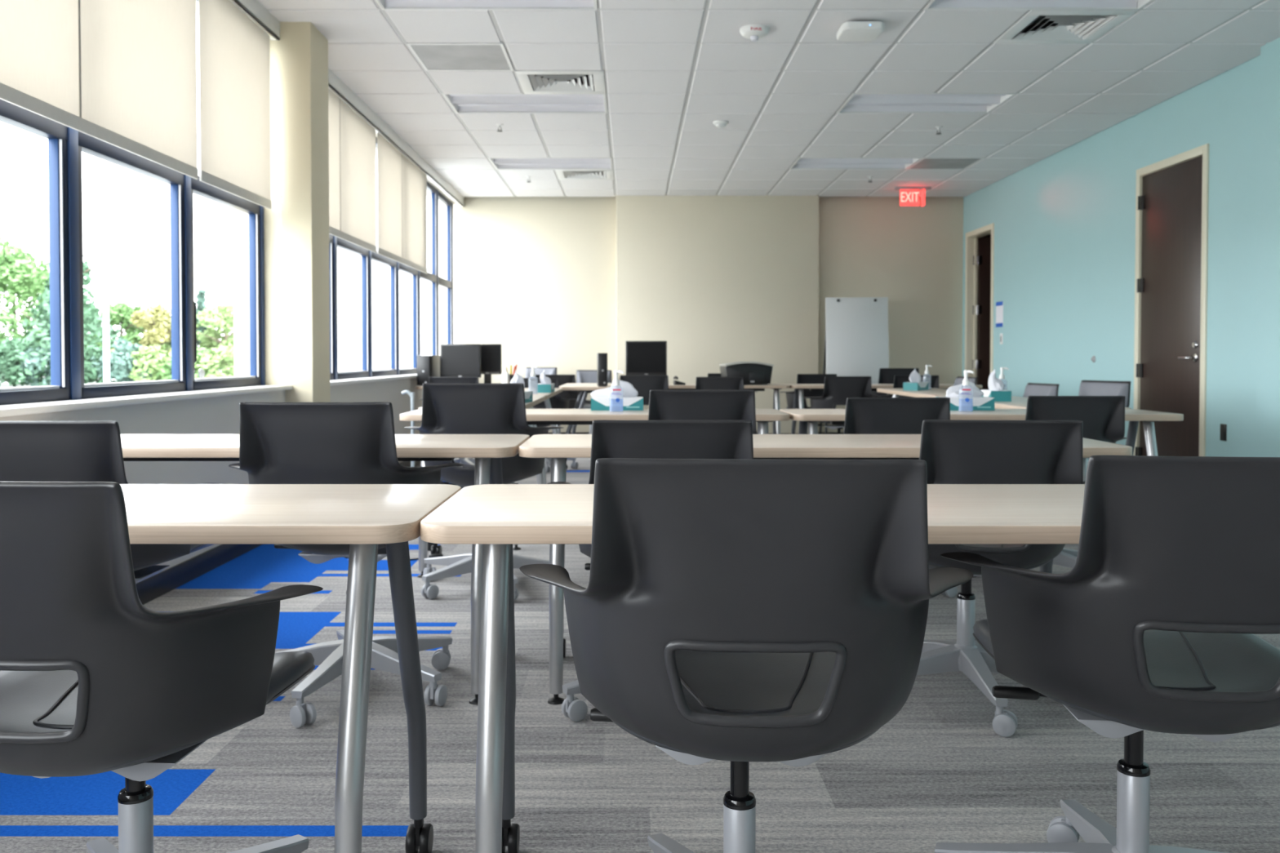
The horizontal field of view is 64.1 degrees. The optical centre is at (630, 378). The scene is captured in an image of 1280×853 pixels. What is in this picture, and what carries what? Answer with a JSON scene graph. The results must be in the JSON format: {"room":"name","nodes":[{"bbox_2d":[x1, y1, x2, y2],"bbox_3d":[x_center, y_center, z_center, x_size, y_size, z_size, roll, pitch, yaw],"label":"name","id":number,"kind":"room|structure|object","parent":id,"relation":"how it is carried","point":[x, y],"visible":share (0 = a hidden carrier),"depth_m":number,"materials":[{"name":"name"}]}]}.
{"room":"classroom","nodes":[
{"label":"classroom","id":0,"kind":"room"},
{"bbox_2d":[0,0,457,572],"bbox_3d":[-2.190,-0.690,4.787,0.320,3.229,15.600,0,1,0],"label":"wall","id":1,"kind":"structure","parent":0,"point":[220,415],"depth_m":4.80,"materials":[{"name":"paint"}]},
{"bbox_2d":[0,98,84,404],"bbox_3d":[-2.176,-0.921,3.466,0.060,2.023,1.090,0,1,0],"label":"window","id":2,"kind":"structure","parent":1,"relation":"in","point":[64,153],"depth_m":3.88,"materials":[{"name":"blue metal"}]},
{"bbox_2d":[0,0,198,179],"bbox_3d":[-2.082,-1.465,3.905,0.044,1.058,1.990,0,1,0],"label":"roller shade","id":3,"kind":"object","parent":1,"relation":"attached to","point":[120,73],"visible":1,"depth_m":4.10,"materials":[{"name":"fabric"}]},
{"bbox_2d":[78,131,195,399],"bbox_3d":[-2.176,-0.943,4.486,0.060,2.023,1.090,0,1,0],"label":"window","id":4,"kind":"structure","parent":1,"relation":"in","point":[181,193],"depth_m":4.89,"materials":[{"name":"blue metal"}]},
{"bbox_2d":[0,385,292,417],"bbox_3d":[-2.143,0.144,1.503,0.315,0.025,9.000,0,1,0],"label":"trim","id":5,"kind":"structure","parent":1,"relation":"attached to","point":[11,410],"depth_m":4.04,"materials":[{"name":"paint"}]},
{"bbox_2d":[0,461,420,671],"bbox_3d":[-2.024,0.874,4.819,0.012,0.100,15.600,0,1,0],"label":"baseboard","id":6,"kind":"structure","parent":1,"relation":"attached to","point":[155,586],"depth_m":4.67,"materials":[{"name":"black plastic"}]},
{"bbox_2d":[191,0,265,390],"bbox_3d":[-2.166,-0.964,5.498,0.080,2.023,1.075,0,1,0],"label":"window","id":7,"kind":"structure","parent":1,"relation":"in","point":[255,211],"depth_m":5.89,"materials":[{"name":"blue metal"}]},
{"bbox_2d":[199,0,271,209],"bbox_3d":[-2.082,-1.497,5.417,0.044,1.058,0.965,0,1,0],"label":"roller shade","id":8,"kind":"object","parent":7,"relation":"attached to","point":[234,56],"visible":0.84,"depth_m":5.36,"materials":[{"name":"fabric"}]},
{"bbox_2d":[229,0,279,39],"bbox_3d":[-2.072,-1.942,1.460,0.055,0.126,9.000,0,1,0],"label":"trim","id":9,"kind":"structure","parent":1,"relation":"attached to","point":[254,10],"depth_m":5.66,"materials":[{"name":"paint"}]},
{"bbox_2d":[328,233,337,380],"bbox_3d":[-2.176,-0.994,6.928,0.060,2.023,1.146,0,1,0],"label":"window","id":10,"kind":"structure","parent":1,"relation":"in","point":[332,239],"depth_m":7.40,"materials":[{"name":"blue metal"}]},
{"bbox_2d":[328,88,377,253],"bbox_3d":[-2.082,-1.538,7.359,0.044,1.058,1.980,0,1,0],"label":"roller shade","id":11,"kind":"object","parent":1,"relation":"attached to","point":[352,140],"visible":0.43,"depth_m":7.61,"materials":[{"name":"fabric"}]},
{"bbox_2d":[337,237,372,379],"bbox_3d":[-2.176,-1.016,7.965,0.060,2.023,1.070,0,1,0],"label":"window","id":12,"kind":"structure","parent":1,"relation":"in","point":[366,260],"depth_m":8.36,"materials":[{"name":"blue metal"}]},
{"bbox_2d":[329,373,417,386],"bbox_3d":[-2.143,-0.023,9.477,0.315,0.025,6.250,0,1,0],"label":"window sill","id":13,"kind":"structure","parent":1,"relation":"attached to","point":[345,381],"depth_m":7.91,"materials":[{"name":"paint"}]},
{"bbox_2d":[371,137,399,377],"bbox_3d":[-2.176,-1.036,8.965,0.060,2.023,1.070,0,1,0],"label":"window","id":14,"kind":"structure","parent":1,"relation":"in","point":[394,369],"depth_m":9.36,"materials":[{"name":"blue metal"}]},
{"bbox_2d":[377,132,427,273],"bbox_3d":[-2.082,-1.581,9.414,0.044,1.058,2.030,0,1,0],"label":"roller shade","id":15,"kind":"object","parent":14,"relation":"attached to","point":[402,187],"visible":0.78,"depth_m":9.23,"materials":[{"name":"fabric"}]},
{"bbox_2d":[328,68,464,206],"bbox_3d":[-2.072,-2.109,9.433,0.055,0.126,6.250,0,1,0],"label":"trim","id":16,"kind":"structure","parent":1,"relation":"attached to","point":[335,85],"depth_m":8.61,"materials":[{"name":"paint"}]},
{"bbox_2d":[399,262,420,374],"bbox_3d":[-2.176,-1.057,9.940,0.060,2.023,1.020,0,1,0],"label":"window","id":17,"kind":"structure","parent":1,"relation":"in","point":[415,273],"depth_m":10.31,"materials":[{"name":"blue metal"}]},
{"bbox_2d":[420,181,439,355],"bbox_3d":[-2.176,-1.077,10.915,0.060,2.023,1.070,0,1,0],"label":"window","id":18,"kind":"structure","parent":1,"relation":"in","point":[433,277],"depth_m":11.30,"materials":[{"name":"blue metal"}]},
{"bbox_2d":[438,191,453,343],"bbox_3d":[-2.176,-1.098,11.890,0.060,2.023,1.020,0,1,0],"label":"window","id":19,"kind":"structure","parent":1,"relation":"in","point":[448,283],"depth_m":12.25,"materials":[{"name":"blue metal"}]},
{"bbox_2d":[232,22,330,402],"bbox_3d":[-2.099,-0.644,6.163,0.463,3.079,0.350,0,1,0],"label":"pillar","id":20,"kind":"structure","parent":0,"point":[300,130],"depth_m":5.99,"materials":[{"name":"beige paint"}]},
{"bbox_2d":[0,457,1279,852],"bbox_3d":[1.025,0.924,4.820,6.710,0.001,16.000,0,1,0],"label":"floor","id":21,"kind":"structure","parent":0,"point":[939,770],"depth_m":2.49,"materials":[{"name":"grey carpet"}]},
{"bbox_2d":[0,421,219,583],"bbox_3d":[-1.516,0.531,2.983,0.707,0.862,0.721,0,1,0],"label":"chair","id":22,"kind":"object","parent":21,"relation":"on","point":[30,451],"visible":0.28,"depth_m":2.64,"materials":[{"name":"black plastic"}]},
{"bbox_2d":[133,544,200,569],"bbox_3d":[-1.520,0.511,3.017,0.495,0.096,0.520,0,1,0],"label":"seat cushion","id":23,"kind":"object","parent":22,"relation":"on","point":[147,557],"depth_m":2.83,"materials":[{"name":"fabric"}]},
{"bbox_2d":[0,481,323,852],"bbox_3d":[-0.828,0.556,1.629,0.689,0.868,0.712,0,1,-5],"label":"chair","id":24,"kind":"object","parent":21,"relation":"on","point":[94,679],"visible":1,"depth_m":1.39,"materials":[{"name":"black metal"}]},
{"bbox_2d":[0,650,314,772],"bbox_3d":[-0.820,0.533,1.696,0.495,0.096,0.520,0,1,4],"label":"seat cushion","id":25,"kind":"object","parent":24,"relation":"on","point":[31,701],"depth_m":1.56,"materials":[{"name":"fabric"}]},
{"bbox_2d":[120,484,461,852],"bbox_3d":[-1.139,0.606,1.884,1.585,0.760,0.533,0,1,0],"label":"table","id":26,"kind":"object","parent":21,"relation":"on","point":[362,517],"visible":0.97,"depth_m":1.73,"materials":[{"name":"laminate"}]},
{"bbox_2d":[120,434,529,704],"bbox_3d":[-1.137,0.577,3.276,1.585,0.760,0.533,0,1,0],"label":"table","id":27,"kind":"object","parent":21,"relation":"on","point":[487,450],"visible":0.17,"depth_m":3.06,"materials":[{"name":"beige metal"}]},
{"bbox_2d":[228,402,463,728],"bbox_3d":[-0.852,0.508,3.086,0.691,0.904,0.710,0,1,12],"label":"chair","id":28,"kind":"object","parent":21,"relation":"on","point":[280,442],"visible":0.5,"depth_m":2.81,"materials":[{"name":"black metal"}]},
{"bbox_2d":[280,543,385,550],"bbox_3d":[-0.852,0.466,3.159,0.495,0.096,0.520,0,1,0],"label":"seat cushion","id":29,"kind":"object","parent":28,"relation":"on","point":[299,547],"depth_m":2.89,"materials":[{"name":"fabric"}]},
{"bbox_2d":[415,386,422,389],"bbox_3d":[-1.508,0.443,9.655,0.955,0.760,0.533,0,1,0],"label":"table","id":30,"kind":"object","parent":21,"relation":"on","point":[416,387],"visible":0.02,"depth_m":9.39,"materials":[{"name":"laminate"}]},
{"bbox_2d":[417,355,439,386],"bbox_3d":[-1.900,-0.079,9.614,0.125,0.285,0.392,0,1,4],"label":"computer tower","id":31,"kind":"object","parent":30,"relation":"on","point":[428,366],"visible":0.73,"depth_m":9.43,"materials":[{"name":"plastic"}]},
{"bbox_2d":[440,343,481,377],"bbox_3d":[-1.593,-0.132,9.619,0.385,0.391,0.170,0,1,6],"label":"computer monitor","id":32,"kind":"object","parent":30,"relation":"on","point":[456,360],"visible":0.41,"depth_m":9.57,"materials":[{"name":"plastic"}]},
{"bbox_2d":[480,343,502,383],"bbox_3d":[-1.378,-0.138,9.829,0.270,0.393,0.170,0,1,-4],"label":"computer monitor","id":33,"kind":"object","parent":30,"relation":"on","point":[491,353],"visible":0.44,"depth_m":9.78,"materials":[{"name":"plastic"}]},
{"bbox_2d":[419,377,479,465],"bbox_3d":[-1.474,0.407,8.868,0.698,0.863,0.735,0,1,0],"label":"chair","id":34,"kind":"object","parent":21,"relation":"on","point":[431,380],"visible":0.16,"depth_m":8.50,"materials":[{"name":"black plastic"}]},
{"bbox_2d":[404,382,563,599],"bbox_3d":[-0.642,0.470,4.534,0.698,0.920,0.732,0,1,0],"label":"chair","id":35,"kind":"object","parent":21,"relation":"on","point":[446,408],"visible":0.61,"depth_m":4.21,"materials":[{"name":"black plastic"}]},
{"bbox_2d":[440,462,544,484],"bbox_3d":[-0.642,0.421,4.562,0.495,0.096,0.520,0,1,0],"label":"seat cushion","id":36,"kind":"object","parent":35,"relation":"on","point":[519,472],"depth_m":4.32,"materials":[{"name":"fabric"}]},
{"bbox_2d":[511,377,577,472],"bbox_3d":[-0.840,0.406,9.381,0.707,0.845,0.721,0,1,0],"label":"chair","id":37,"kind":"object","parent":21,"relation":"on","point":[557,402],"visible":0.24,"depth_m":9.10,"materials":[{"name":"black plastic"}]},
{"bbox_2d":[533,374,579,434],"bbox_3d":[-0.788,0.371,11.004,0.698,0.846,0.686,0,1,0],"label":"chair","id":38,"kind":"object","parent":21,"relation":"on","point":[563,379],"visible":0.22,"depth_m":10.71,"materials":[{"name":"black plastic"}]},
{"bbox_2d":[559,382,612,469],"bbox_3d":[-0.394,0.439,9.861,0.533,0.760,1.400,0,1,0],"label":"table","id":39,"kind":"object","parent":21,"relation":"on","point":[588,388],"visible":0.23,"depth_m":9.25,"materials":[{"name":"laminate"}]},
{"bbox_2d":[575,369,612,434],"bbox_3d":[-0.443,0.341,11.749,0.665,0.876,0.751,1,1,30],"label":"chair","id":40,"kind":"object","parent":21,"relation":"on","point":[582,375],"visible":0.27,"depth_m":12.02,"materials":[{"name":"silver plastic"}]},
{"bbox_2d":[400,408,790,577],"bbox_3d":[-0.170,0.540,5.016,1.830,0.760,0.533,0,1,0],"label":"table","id":41,"kind":"object","parent":21,"relation":"on","point":[534,416],"visible":0.25,"depth_m":4.77,"materials":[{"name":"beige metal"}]},
{"bbox_2d":[590,378,643,410],"bbox_3d":[-0.072,0.079,5.163,0.264,0.156,0.118,0,1,-2],"label":"tissue box","id":42,"kind":"object","parent":41,"relation":"on","point":[603,399],"visible":0.88,"depth_m":5.11,"materials":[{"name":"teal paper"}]},
{"bbox_2d":[619,375,668,404],"bbox_3d":[0.109,0.398,9.087,0.689,0.872,0.712,0,1,-9],"label":"chair","id":43,"kind":"object","parent":21,"relation":"on","point":[642,384],"visible":0.13,"depth_m":8.77,"materials":[{"name":"black plastic"}]},
{"bbox_2d":[546,419,753,721],"bbox_3d":[0.111,0.530,2.997,0.707,0.863,0.711,0,1,0],"label":"chair","id":44,"kind":"object","parent":21,"relation":"on","point":[638,439],"visible":0.21,"depth_m":2.65,"materials":[{"name":"black plastic"}]},
{"bbox_2d":[648,389,757,434],"bbox_3d":[0.270,0.485,4.337,0.693,0.898,0.733,0,1,20],"label":"chair","id":45,"kind":"object","parent":21,"relation":"on","point":[664,405],"visible":0.15,"depth_m":4.03,"materials":[{"name":"black plastic"}]},
{"bbox_2d":[695,377,755,399],"bbox_3d":[0.770,0.403,9.227,0.698,0.856,0.732,0,1,0],"label":"chair","id":46,"kind":"object","parent":21,"relation":"on","point":[701,383],"visible":0.16,"depth_m":8.87,"materials":[{"name":"black plastic"}]},
{"bbox_2d":[668,383,790,434],"bbox_3d":[0.701,0.436,9.975,1.632,0.760,0.533,0,1,0],"label":"table","id":47,"kind":"object","parent":21,"relation":"on","point":[776,387],"visible":0.2,"depth_m":9.79,"materials":[{"name":"laminate"}]},
{"bbox_2d":[626,341,666,375],"bbox_3d":[0.149,-0.157,10.009,0.400,0.425,0.170,0,1,0],"label":"computer monitor","id":48,"kind":"object","parent":47,"relation":"on","point":[642,357],"visible":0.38,"depth_m":9.96,"materials":[{"name":"plastic"}]},
{"bbox_2d":[719,361,773,385],"bbox_3d":[1.119,-0.056,9.963,0.468,0.225,0.435,0,1,-3],"label":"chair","id":49,"kind":"object","parent":47,"relation":"on","point":[753,373],"visible":0.94,"depth_m":9.77,"materials":[{"name":"black plastic"}]},
{"bbox_2d":[519,457,973,852],"bbox_3d":[0.176,0.542,1.601,0.688,0.898,0.705,0,1,13],"label":"chair","id":50,"kind":"object","parent":21,"relation":"on","point":[739,611],"visible":1,"depth_m":1.33,"materials":[{"name":"black plastic"}]},
{"bbox_2d":[610,649,881,756],"bbox_3d":[0.178,0.503,1.674,0.495,0.096,0.520,0,1,2],"label":"seat cushion","id":51,"kind":"object","parent":50,"relation":"on","point":[722,683],"depth_m":1.59,"materials":[{"name":"fabric"}]},
{"bbox_2d":[420,484,1084,852],"bbox_3d":[0.572,0.606,1.884,1.830,0.760,0.533,0,1,0],"label":"table","id":52,"kind":"object","parent":21,"relation":"on","point":[497,517],"visible":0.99,"depth_m":1.70,"materials":[{"name":"laminate"}]},
{"bbox_2d":[779,373,836,408],"bbox_3d":[1.953,0.366,11.084,0.703,0.852,0.727,0,1,0],"label":"chair","id":53,"kind":"object","parent":21,"relation":"on","point":[802,378],"visible":0.24,"depth_m":10.76,"materials":[{"name":"black plastic"}]},
{"bbox_2d":[519,434,1132,704],"bbox_3d":[0.580,0.577,3.276,1.830,0.760,0.533,0,1,0],"label":"table","id":54,"kind":"object","parent":21,"relation":"on","point":[558,447],"visible":0.38,"depth_m":3.04,"materials":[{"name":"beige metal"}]},
{"bbox_2d":[803,376,876,434],"bbox_3d":[1.921,0.399,9.420,0.688,0.856,0.733,0,1,0],"label":"chair","id":55,"kind":"object","parent":21,"relation":"on","point":[837,389],"visible":0.43,"depth_m":9.08,"materials":[{"name":"black plastic"}]},
{"bbox_2d":[819,297,889,434],"bbox_3d":[2.612,-0.083,11.906,0.776,1.722,0.516,0,1,3],"label":"whiteboard","id":56,"kind":"object","parent":21,"relation":"on","point":[856,343],"visible":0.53,"depth_m":11.78,"materials":[{"name":"grey plastic"}]},
{"bbox_2d":[784,383,982,434],"bbox_3d":[2.442,0.436,9.995,1.829,0.760,0.533,0,1,0],"label":"table","id":57,"kind":"object","parent":21,"relation":"on","point":[798,388],"visible":0.25,"depth_m":9.84,"materials":[{"name":"laminate"}]},
{"bbox_2d":[871,368,919,397],"bbox_3d":[2.803,0.337,11.072,0.688,0.912,0.744,1,1,28],"label":"chair","id":58,"kind":"object","parent":21,"relation":"on","point":[886,375],"visible":0.14,"depth_m":10.76,"materials":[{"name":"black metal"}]},
{"bbox_2d":[843,397,957,597],"bbox_3d":[1.064,0.499,4.415,0.696,0.865,0.699,0,1,-4],"label":"chair","id":59,"kind":"object","parent":21,"relation":"on","point":[863,415],"visible":0.21,"depth_m":4.09,"materials":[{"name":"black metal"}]},
{"bbox_2d":[871,375,938,397],"bbox_3d":[2.646,0.389,9.821,0.707,0.860,0.721,0,1,0],"label":"chair","id":60,"kind":"object","parent":21,"relation":"on","point":[933,380],"visible":0.16,"depth_m":9.47,"materials":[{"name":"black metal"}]},
{"bbox_2d":[876,388,946,397],"bbox_3d":[2.364,0.478,7.957,0.533,0.760,1.670,0,1,0],"label":"table","id":61,"kind":"object","parent":21,"relation":"on","point":[931,393],"visible":0.12,"depth_m":7.98,"materials":[{"name":"laminate"}]},
{"bbox_2d":[779,408,1183,456],"bbox_3d":[1.672,0.540,5.016,1.830,0.760,0.533,0,1,0],"label":"table","id":62,"kind":"object","parent":21,"relation":"on","point":[810,418],"visible":0.16,"depth_m":4.85,"materials":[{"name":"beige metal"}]},
{"bbox_2d":[935,378,995,410],"bbox_3d":[1.685,0.078,5.163,0.262,0.158,0.118,0,1,3],"label":"tissue box","id":63,"kind":"object","parent":62,"relation":"on","point":[976,402],"visible":0.91,"depth_m":5.11,"materials":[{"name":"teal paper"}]},
{"bbox_2d":[915,419,1084,737],"bbox_3d":[1.009,0.531,3.037,0.697,0.859,0.685,0,1,2],"label":"chair","id":64,"kind":"object","parent":21,"relation":"on","point":[954,451],"visible":0.46,"depth_m":2.74,"materials":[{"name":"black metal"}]},
{"bbox_2d":[928,544,1051,568],"bbox_3d":[1.016,0.512,3.100,0.495,0.096,0.520,0,1,5],"label":"seat cushion","id":65,"kind":"object","parent":64,"relation":"on","point":[935,560],"depth_m":2.85,"materials":[{"name":"fabric"}]},
{"bbox_2d":[935,395,1131,408],"bbox_3d":[2.364,0.515,6.227,0.533,0.760,1.770,0,1,0],"label":"table","id":66,"kind":"object","parent":21,"relation":"on","point":[1017,402],"visible":0.03,"depth_m":5.86,"materials":[{"name":"beige laminate"}]},
{"bbox_2d":[981,369,1011,401],"bbox_3d":[2.234,0.037,6.262,0.118,0.193,0.262,0,1,6],"label":"tissue box","id":67,"kind":"object","parent":66,"relation":"on","point":[995,385],"visible":0.97,"depth_m":6.19,"materials":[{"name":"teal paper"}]},
{"bbox_2d":[1022,382,1059,397],"bbox_3d":[2.769,0.449,7.699,0.733,0.828,0.698,0,1,-10],"label":"chair","id":68,"kind":"object","parent":21,"relation":"on","point":[1031,388],"visible":0.1,"depth_m":7.73,"materials":[{"name":"silver metal"}]},
{"bbox_2d":[1025,395,1127,569],"bbox_3d":[1.887,0.495,4.700,0.698,0.862,0.736,0,1,0],"label":"chair","id":69,"kind":"object","parent":21,"relation":"on","point":[1102,417],"visible":0.25,"depth_m":4.35,"materials":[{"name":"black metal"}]},
{"bbox_2d":[1078,380,1131,407],"bbox_3d":[2.912,0.448,6.793,0.713,0.868,0.691,0,1,-10],"label":"chair","id":70,"kind":"object","parent":21,"relation":"on","point":[1087,388],"visible":0.11,"depth_m":6.87,"materials":[{"name":"silver metal"}]},
{"bbox_2d":[934,455,1279,852],"bbox_3d":[0.884,0.543,1.784,0.698,0.888,0.747,0,1,6],"label":"chair","id":71,"kind":"object","parent":21,"relation":"on","point":[1184,550],"visible":1,"depth_m":1.51,"materials":[{"name":"black plastic"}]},
{"bbox_2d":[973,618,1279,730],"bbox_3d":[0.886,0.510,1.805,0.495,0.096,0.520,0,1,6],"label":"seat cushion","id":72,"kind":"object","parent":71,"relation":"on","point":[1175,660],"depth_m":1.70,"materials":[{"name":"plastic"}]},
{"bbox_2d":[438,195,963,433],"bbox_3d":[0.925,-0.853,12.585,6.610,3.229,0.400,0,1,0],"label":"wall","id":73,"kind":"structure","parent":0,"point":[560,282],"depth_m":12.56,"materials":[{"name":"paint"}]},
{"bbox_2d":[257,0,1279,196],"bbox_3d":[1.025,-2.229,4.732,6.910,0.350,16.244,0,1,0],"label":"ceiling","id":74,"kind":"structure","parent":0,"point":[673,69],"depth_m":7.35,"materials":[{"name":"tile"}]},
{"bbox_2d":[406,42,514,71],"bbox_3d":[-1.099,-2.098,6.672,0.602,0.009,0.602,0,1,0],"label":"ceiling vent","id":75,"kind":"object","parent":74,"relation":"in","point":[433,56],"visible":1,"depth_m":6.65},
{"bbox_2d":[374,0,597,9],"bbox_3d":[-0.794,-2.119,5.452,1.215,0.100,0.606,0,1,0],"label":"ceiling light","id":76,"kind":"object","parent":74,"relation":"attached to","point":[389,4],"visible":1,"depth_m":5.74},
{"bbox_2d":[442,85,607,113],"bbox_3d":[-0.794,-2.170,7.890,1.215,0.100,0.606,0,1,0],"label":"ceiling light","id":77,"kind":"object","parent":74,"relation":"attached to","point":[461,103],"visible":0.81,"depth_m":7.88,"materials":[{"name":"plastic"}]},
{"bbox_2d":[488,157,613,169],"bbox_3d":[-0.794,-2.221,10.328,1.215,0.100,0.606,0,1,0],"label":"ceiling light","id":78,"kind":"object","parent":74,"relation":"attached to","point":[500,163],"visible":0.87,"depth_m":10.34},
{"bbox_2d":[515,70,605,93],"bbox_3d":[-0.490,-2.160,7.280,0.606,0.113,0.606,0,1,0],"label":"ceiling vent","id":79,"kind":"object","parent":74,"relation":"in","point":[561,86],"visible":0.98,"depth_m":7.29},
{"bbox_2d":[555,169,613,179],"bbox_3d":[-0.490,-2.237,10.937,0.606,0.113,0.606,0,1,0],"label":"ceiling vent","id":80,"kind":"object","parent":74,"relation":"in","point":[573,174],"visible":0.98,"depth_m":10.98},
{"bbox_2d":[739,24,768,41],"bbox_3d":[0.735,-2.045,6.088,0.176,0.074,0.176,0,1,0],"label":"fire alarm","id":81,"kind":"object","parent":74,"relation":"attached to","point":[753,32],"visible":1,"depth_m":6.04,"materials":[{"name":"white plastic"}]},
{"bbox_2d":[789,157,922,169],"bbox_3d":[2.254,-2.221,10.328,1.215,0.100,0.606,0,1,0],"label":"ceiling light","id":82,"kind":"object","parent":74,"relation":"attached to","point":[801,163],"visible":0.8,"depth_m":10.34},
{"bbox_2d":[836,21,884,40],"bbox_3d":[1.345,-2.049,6.008,0.245,0.062,0.246,0,1,0],"label":"wireless access point","id":83,"kind":"object","parent":74,"relation":"attached to","point":[849,30],"visible":1,"depth_m":5.94,"materials":[{"name":"white plastic"}]},
{"bbox_2d":[894,186,931,206],"bbox_3d":[3.231,-2.093,11.729,0.410,0.215,0.100,0,1,0],"label":"exit sign","id":84,"kind":"object","parent":74,"relation":"hanging from","point":[909,196],"visible":1,"depth_m":11.72,"materials":[{"name":"red plastic"}]},
{"bbox_2d":[836,93,1016,113],"bbox_3d":[2.254,-2.170,7.890,1.215,0.100,0.606,0,1,0],"label":"ceiling light","id":85,"kind":"object","parent":74,"relation":"attached to","point":[857,103],"visible":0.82,"depth_m":7.88,"materials":[{"name":"plastic"}]},
{"bbox_2d":[906,157,984,169],"bbox_3d":[3.168,-2.174,10.329,0.602,0.009,0.602,0,1,0],"label":"ceiling vent","id":86,"kind":"object","parent":74,"relation":"in","point":[925,163],"visible":1,"depth_m":10.33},
{"bbox_2d":[923,0,1153,9],"bbox_3d":[2.254,-2.119,5.452,1.215,0.100,0.606,0,1,0],"label":"ceiling light","id":87,"kind":"object","parent":74,"relation":"attached to","point":[932,4],"visible":0.97,"depth_m":5.74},
{"bbox_2d":[993,9,1138,43],"bbox_3d":[2.558,-2.135,6.061,0.606,0.113,0.606,0,1,0],"label":"ceiling vent","id":88,"kind":"object","parent":74,"relation":"in","point":[1087,26],"visible":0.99,"depth_m":6.06,"materials":[{"name":"metal"}]},
{"bbox_2d":[962,37,1279,460],"bbox_3d":[4.096,-0.692,4.887,0.267,3.229,15.800,0,1,0],"label":"wall","id":89,"kind":"structure","parent":0,"point":[1064,222],"depth_m":8.37,"materials":[{"name":"teal paint"}]},
{"bbox_2d":[1133,143,1208,456],"bbox_3d":[4.124,-0.405,7.753,0.212,2.535,1.020,0,1,0],"label":"door","id":90,"kind":"structure","parent":89,"relation":"in","point":[1172,193],"depth_m":7.71,"materials":[{"name":"paint"}]},
{"label":"outside","id":91,"kind":"structure","parent":0,"visible":0},
{"bbox_2d":[0,365,115,388],"bbox_3d":[-81.300,0.328,50.018,157.400,0.100,220.000,0,1,0],"label":"ground","id":92,"kind":"structure","parent":91,"point":[5,384],"depth_m":47.95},
{"bbox_2d":[0,337,43,386],"bbox_3d":[-27.785,-0.737,45.864,2.552,2.272,2.426,-1,1,-34],"label":"shrub","id":93,"kind":"object","parent":92,"relation":"on","point":[7,345],"visible":0.71,"depth_m":45.64,"materials":[{"name":"green plant"}]},
{"bbox_2d":[0,235,50,382],"bbox_3d":[-30.470,-3.318,49.983,5.471,7.201,6.246,-1,2,-38],"label":"tree","id":94,"kind":"object","parent":92,"relation":"on","point":[21,277],"visible":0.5,"depth_m":48.96,"materials":[{"name":"green plant"}]},
{"bbox_2d":[17,343,50,386],"bbox_3d":[-26.302,-0.601,45.985,2.759,2.004,2.838,0,1,0],"label":"shrub","id":95,"kind":"object","parent":92,"relation":"on","point":[32,363],"visible":0.41,"depth_m":45.37,"materials":[{"name":"green plant"}]},
{"bbox_2d":[0,254,122,386],"bbox_3d":[-25.817,-3.434,46.936,4.658,7.734,4.934,0,1,0],"label":"tree","id":96,"kind":"object","parent":92,"relation":"on","point":[43,323],"visible":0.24,"depth_m":46.05,"materials":[{"name":"green plant"}]},
{"bbox_2d":[84,344,122,384],"bbox_3d":[-24.479,-0.563,46.056,2.763,1.970,2.347,-1,2,-39],"label":"shrub","id":97,"kind":"object","parent":92,"relation":"on","point":[89,371],"visible":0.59,"depth_m":45.55,"materials":[{"name":"green plant"}]},
{"bbox_2d":[84,302,145,379],"bbox_3d":[-26.671,-1.928,53.604,3.573,4.277,3.687,1,1,34],"label":"tree","id":98,"kind":"object","parent":92,"relation":"on","point":[119,315],"visible":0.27,"depth_m":53.59,"materials":[{"name":"green plant"}]},
{"bbox_2d":[102,255,129,382],"bbox_3d":[-22.127,-2.447,43.958,1.130,5.702,0.260,0,1,0],"label":"lamp post","id":99,"kind":"object","parent":92,"relation":"on","point":[105,300],"visible":0.92,"depth_m":43.88,"materials":[{"name":"metal"}]},
{"bbox_2d":[89,337,153,382],"bbox_3d":[-22.559,-0.744,45.902,2.916,2.228,2.626,-1,2,-40],"label":"shrub","id":100,"kind":"object","parent":92,"relation":"on","point":[121,360],"visible":0.65,"depth_m":45.31,"materials":[{"name":"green plant"}]},
{"bbox_2d":[109,302,171,360],"bbox_3d":[-24.190,-1.792,52.172,4.155,4.149,3.036,0,1,-16],"label":"tree","id":101,"kind":"object","parent":92,"relation":"on","point":[156,321],"visible":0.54,"depth_m":51.54,"materials":[{"name":"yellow plant"}]},
{"bbox_2d":[128,344,171,382],"bbox_3d":[-21.405,-0.586,45.977,2.593,1.976,2.945,0,1,0],"label":"shrub","id":102,"kind":"object","parent":92,"relation":"on","point":[149,357],"visible":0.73,"depth_m":45.32,"materials":[{"name":"green plant"}]},
{"bbox_2d":[194,345,234,377],"bbox_3d":[-18.405,-0.548,45.906,2.821,1.958,2.296,0,1,22],"label":"shrub","id":103,"kind":"object","parent":92,"relation":"on","point":[224,355],"visible":0.66,"depth_m":45.54,"materials":[{"name":"green plant"}]},
{"bbox_2d":[196,300,234,372],"bbox_3d":[-21.576,-1.997,54.188,4.564,4.391,3.748,-1,1,-32],"label":"tree","id":104,"kind":"object","parent":92,"relation":"on","point":[221,317],"visible":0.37,"depth_m":53.72,"materials":[{"name":"green plant"}]},
{"bbox_2d":[337,155,431,371],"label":"window","id":105,"kind":"structure","parent":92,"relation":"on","point":[348,264],"depth_m":29.97,"materials":[{"name":"glass"}]},
{"bbox_3d":[5.280,-0.714,11.913,2.100,3.079,2.650,0,1,0],"label":"wall","id":106,"kind":"structure","parent":0,"visible":0},
{"bbox_2d":[964,222,994,390],"bbox_3d":[4.543,-0.494,11.987,0.953,2.535,0.950,0,1,0],"label":"door","id":107,"kind":"structure","parent":106,"relation":"in","point":[980,251],"depth_m":12.37,"materials":[{"name":"paint"}]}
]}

